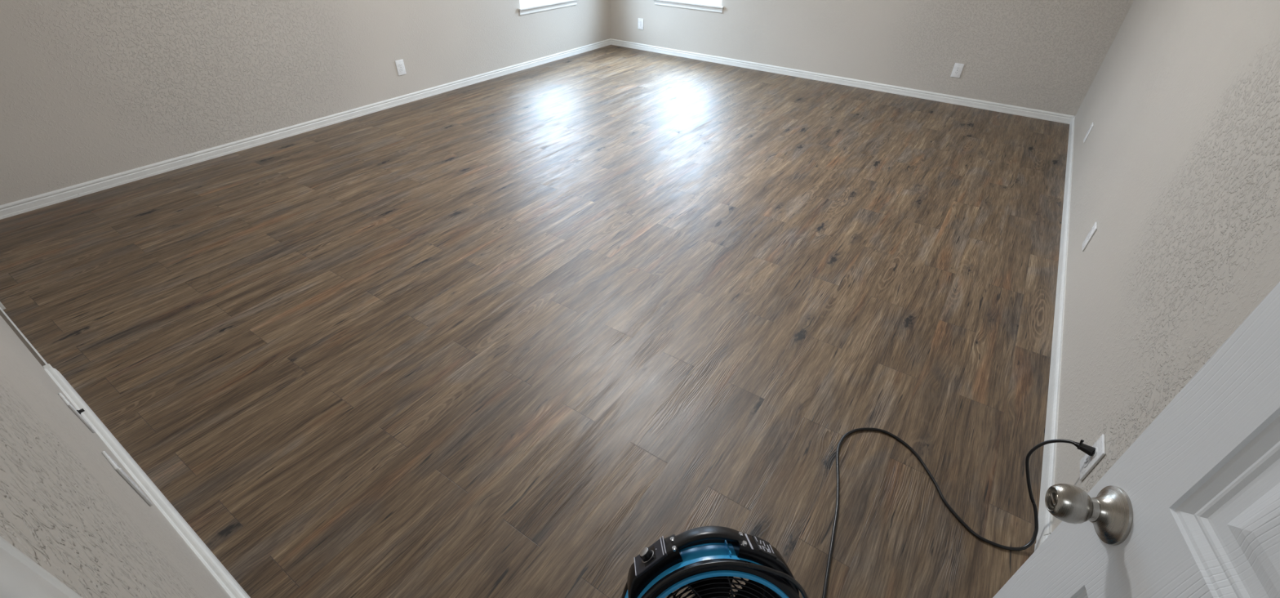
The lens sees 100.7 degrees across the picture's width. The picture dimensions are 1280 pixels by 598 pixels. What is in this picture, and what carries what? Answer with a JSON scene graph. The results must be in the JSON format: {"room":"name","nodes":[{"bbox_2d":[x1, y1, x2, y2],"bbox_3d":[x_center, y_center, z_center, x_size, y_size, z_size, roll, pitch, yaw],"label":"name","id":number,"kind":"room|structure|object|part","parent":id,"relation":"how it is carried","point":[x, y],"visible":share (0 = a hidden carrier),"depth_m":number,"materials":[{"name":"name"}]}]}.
{"room":"empty bedroom","nodes":[
{"label":"empty bedroom","id":0,"kind":"room"},
{"bbox_2d":[0,315,231,597],"bbox_3d":[-1.684,-0.404,0.952,4.990,2.440,0.115,23,42,26],"label":"wall","id":1,"kind":"structure","parent":0,"point":[64,505],"depth_m":0.55,"materials":[{"name":"paint"}]},
{"bbox_2d":[0,301,5,309],"bbox_3d":[-3.270,-0.171,2.564,1.092,0.072,0.026,23,42,26],"label":"baseboard","id":2,"kind":"structure","parent":1,"relation":"attached to","point":[2,305],"depth_m":2.34,"materials":[{"name":"white paint"}]},
{"bbox_2d":[0,306,52,368],"bbox_3d":[-2.507,0.157,2.158,0.735,0.064,0.020,23,42,26],"label":"trim","id":3,"kind":"structure","parent":1,"relation":"attached to","point":[42,361],"depth_m":2.12,"materials":[{"name":"white paint"}]},
{"bbox_2d":[0,535,82,597],"bbox_3d":[-0.217,0.311,0.340,0.057,2.087,0.015,23,42,26],"label":"trim","id":4,"kind":"structure","parent":1,"relation":"attached to","point":[20,576],"depth_m":0.17,"materials":[{"name":"white paint"}]},
{"bbox_2d":[57,392,95,432],"bbox_3d":[-1.624,0.327,1.538,0.079,0.122,0.019,23,42,26],"label":"cable jack plate","id":5,"kind":"object","parent":1,"relation":"attached to","point":[77,412],"visible":1,"depth_m":1.51,"materials":[{"name":"white plastic"}]},
{"bbox_2d":[101,450,152,506],"bbox_3d":[-1.220,0.429,1.265,0.085,0.150,0.008,23,42,26],"label":"blank cover plate","id":6,"kind":"object","parent":1,"relation":"attached to","point":[113,464],"visible":1,"depth_m":1.24,"materials":[{"name":"white plastic"}]},
{"bbox_2d":[44,367,250,597],"bbox_3d":[-1.228,0.692,1.479,2.354,0.072,0.026,23,42,26],"label":"baseboard","id":7,"kind":"structure","parent":1,"relation":"attached to","point":[209,559],"depth_m":1.58,"materials":[{"name":"white paint"}]},
{"bbox_2d":[0,0,610,204],"bbox_3d":[-2.085,-2.799,4.117,0.130,2.440,6.235,23,42,26],"label":"wall","id":8,"kind":"structure","parent":0,"point":[90,90],"depth_m":3.53,"materials":[{"name":"paint"}]},
{"bbox_2d":[0,38,610,219],"bbox_3d":[-2.051,-1.824,4.794,0.012,0.069,5.990,23,42,26],"label":"baseboard","id":9,"kind":"structure","parent":8,"relation":"attached to","point":[13,208],"depth_m":3.85,"materials":[{"name":"white paint"}]},
{"bbox_2d":[395,58,406,75],"bbox_3d":[-2.076,-2.008,4.605,0.009,0.122,0.079,23,42,26],"label":"electrical outlet","id":10,"kind":"object","parent":8,"relation":"attached to","point":[400,65],"visible":1,"depth_m":4.60,"materials":[{"name":"white plastic"}]},
{"bbox_2d":[518,0,577,15],"bbox_3d":[-1.008,-3.789,5.311,0.159,1.579,0.938,23,42,26],"label":"window","id":11,"kind":"structure","parent":8,"relation":"in","point":[526,6],"depth_m":5.66,"materials":[{"name":"white plastic"}]},
{"bbox_3d":[-1.047,-3.831,5.312,0.065,1.515,0.870,23,42,26],"label":"frame","id":12,"kind":"part","parent":11,"relation":"part of","materials":[{"name":"white plastic"}]},
{"bbox_3d":[-0.994,-3.192,5.738,0.094,0.020,0.938,23,42,26],"label":"sill","id":13,"kind":"part","parent":11,"relation":"part of","materials":[{"name":"white paint"}]},
{"bbox_2d":[0,44,1069,597],"bbox_3d":[0.003,-0.903,3.731,5.190,0.050,6.205,23,42,26],"label":"floor","id":14,"kind":"structure","parent":0,"point":[519,334],"depth_m":2.30,"materials":[{"name":"plastic"}]},
{"bbox_2d":[621,426,1095,597],"bbox_3d":[0.526,0.545,1.407,1.387,0.456,0.554,-17,41,-22],"label":"floor fan","id":15,"kind":"object","parent":14,"relation":"on","point":[704,559],"visible":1,"depth_m":1.10,"materials":[{"name":"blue plastic"}]},
{"bbox_3d":[0.022,0.542,1.117,0.078,0.006,0.063,-37,8,1],"label":"control panel","id":16,"kind":"part","parent":15,"relation":"part of","materials":[{"name":"black plastic"}]},
{"bbox_3d":[0.140,0.523,1.149,0.144,0.028,0.034,-2,7,-4],"label":"handle","id":17,"kind":"part","parent":15,"relation":"part of","materials":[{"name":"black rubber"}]},
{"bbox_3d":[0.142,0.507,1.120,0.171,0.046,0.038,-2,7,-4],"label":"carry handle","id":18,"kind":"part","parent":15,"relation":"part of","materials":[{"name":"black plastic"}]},
{"bbox_3d":[0.134,0.613,1.139,0.140,0.124,0.052,-2,7,-4],"label":"blade","id":19,"kind":"part","parent":15,"relation":"part of","materials":[{"name":"black plastic"}]},
{"bbox_3d":[0.255,0.650,1.151,0.132,0.132,0.052,-2,7,-4],"label":"blade","id":20,"kind":"part","parent":15,"relation":"part of","materials":[{"name":"black plastic"}]},
{"bbox_3d":[0.263,0.523,1.122,0.042,0.004,0.056,27,4,-7],"label":"label plate","id":21,"kind":"part","parent":15,"relation":"part of","materials":[{"name":"black plastic"}]},
{"bbox_2d":[609,0,1133,115],"bbox_3d":[1.801,-3.378,4.998,5.120,2.440,0.130,23,42,26],"label":"wall","id":22,"kind":"structure","parent":0,"point":[1042,55],"depth_m":4.96,"materials":[{"name":"paint"}]},
{"bbox_2d":[638,17,643,29],"bbox_3d":[0.009,-3.333,6.435,0.079,0.122,0.009,23,42,26],"label":"electrical outlet","id":23,"kind":"object","parent":22,"relation":"attached to","point":[640,20],"visible":1,"depth_m":6.43,"materials":[{"name":"white plastic"}]},
{"bbox_2d":[653,0,724,13],"bbox_3d":[0.581,-3.950,5.575,0.908,1.584,0.159,23,42,26],"label":"window","id":24,"kind":"structure","parent":22,"relation":"in","point":[715,6],"depth_m":5.95,"materials":[{"name":"white plastic"}]},
{"bbox_3d":[0.550,-3.346,5.997,0.908,0.020,0.094,23,42,26],"label":"sill","id":25,"kind":"part","parent":24,"relation":"part of","materials":[{"name":"white paint"}]},
{"bbox_3d":[0.608,-3.999,5.587,0.840,1.520,0.065,23,42,26],"label":"frame","id":26,"kind":"part","parent":24,"relation":"part of","materials":[{"name":"white plastic"}]},
{"bbox_2d":[610,38,1074,124],"bbox_3d":[1.686,-2.420,5.692,4.990,0.070,0.013,23,42,26],"label":"baseboard","id":27,"kind":"structure","parent":22,"relation":"attached to","point":[993,106],"depth_m":5.37,"materials":[{"name":"white paint"}]},
{"bbox_2d":[950,62,964,77],"bbox_3d":[2.922,-2.104,4.887,0.079,0.122,0.009,23,42,26],"label":"electrical outlet","id":28,"kind":"object","parent":22,"relation":"attached to","point":[957,68],"visible":1,"depth_m":4.88,"materials":[{"name":"white plastic"}]},
{"bbox_2d":[1051,0,1279,532],"bbox_3d":[2.115,-0.977,1.823,0.130,2.440,6.105,23,42,26],"label":"wall","id":29,"kind":"structure","parent":0,"point":[1177,169],"depth_m":1.65,"materials":[{"name":"paint"}]},
{"bbox_2d":[1034,115,1075,551],"bbox_3d":[2.067,-0.084,2.606,0.014,0.069,5.990,23,42,26],"label":"baseboard","id":30,"kind":"structure","parent":29,"relation":"attached to","point":[1048,469],"depth_m":2.10,"materials":[{"name":"white paint"}]},
{"bbox_2d":[1083,122,1093,142],"bbox_3d":[3.033,-1.125,3.590,0.008,0.122,0.079,23,42,26],"label":"blank cover plate","id":31,"kind":"object","parent":29,"relation":"attached to","point":[1092,123],"visible":1,"depth_m":3.58,"materials":[{"name":"white plastic"}]},
{"bbox_2d":[1081,221,1097,251],"bbox_3d":[2.073,-0.288,2.449,0.008,0.122,0.079,23,42,26],"label":"blank cover plate","id":32,"kind":"object","parent":29,"relation":"attached to","point":[1092,231],"visible":1,"depth_m":2.44,"materials":[{"name":"white plastic"}]},
{"bbox_2d":[1080,434,1105,480],"bbox_3d":[1.240,0.435,1.457,0.009,0.122,0.079,23,42,26],"label":"electrical outlet","id":33,"kind":"object","parent":29,"relation":"attached to","point":[1087,462],"visible":0.99,"depth_m":1.44,"materials":[{"name":"white plastic"}]},
{"bbox_2d":[1083,455,1089,466],"bbox_3d":[1.238,0.450,1.470,0.003,0.027,0.034,23,42,26],"label":"receptacle","id":34,"kind":"object","parent":33,"relation":"attached to","point":[1086,458],"depth_m":1.47,"materials":[{"name":"white plastic"}]},
{"bbox_2d":[1091,446,1097,457],"bbox_3d":[1.238,0.419,1.447,0.003,0.027,0.034,23,42,26],"label":"receptacle","id":35,"kind":"object","parent":33,"relation":"attached to","point":[1095,454],"depth_m":1.44,"materials":[{"name":"white plastic"}]},
{"bbox_2d":[992,281,1279,597],"bbox_3d":[0.449,0.370,0.327,0.157,2.008,0.699,13,38,15],"label":"door","id":36,"kind":"structure","parent":29,"relation":"in","point":[1191,508],"depth_m":0.50,"materials":[{"name":"white paint"}]},
{"bbox_3d":[0.493,0.234,0.605,0.042,0.043,0.043,13,38,15],"label":"knob","id":37,"kind":"part","parent":36,"relation":"part of","materials":[{"name":"silver metal"}]},
{"bbox_3d":[0.521,0.240,0.597,0.020,0.064,0.064,13,38,15],"label":"handle","id":38,"kind":"part","parent":36,"relation":"part of","materials":[{"name":"silver metal"}]}
]}

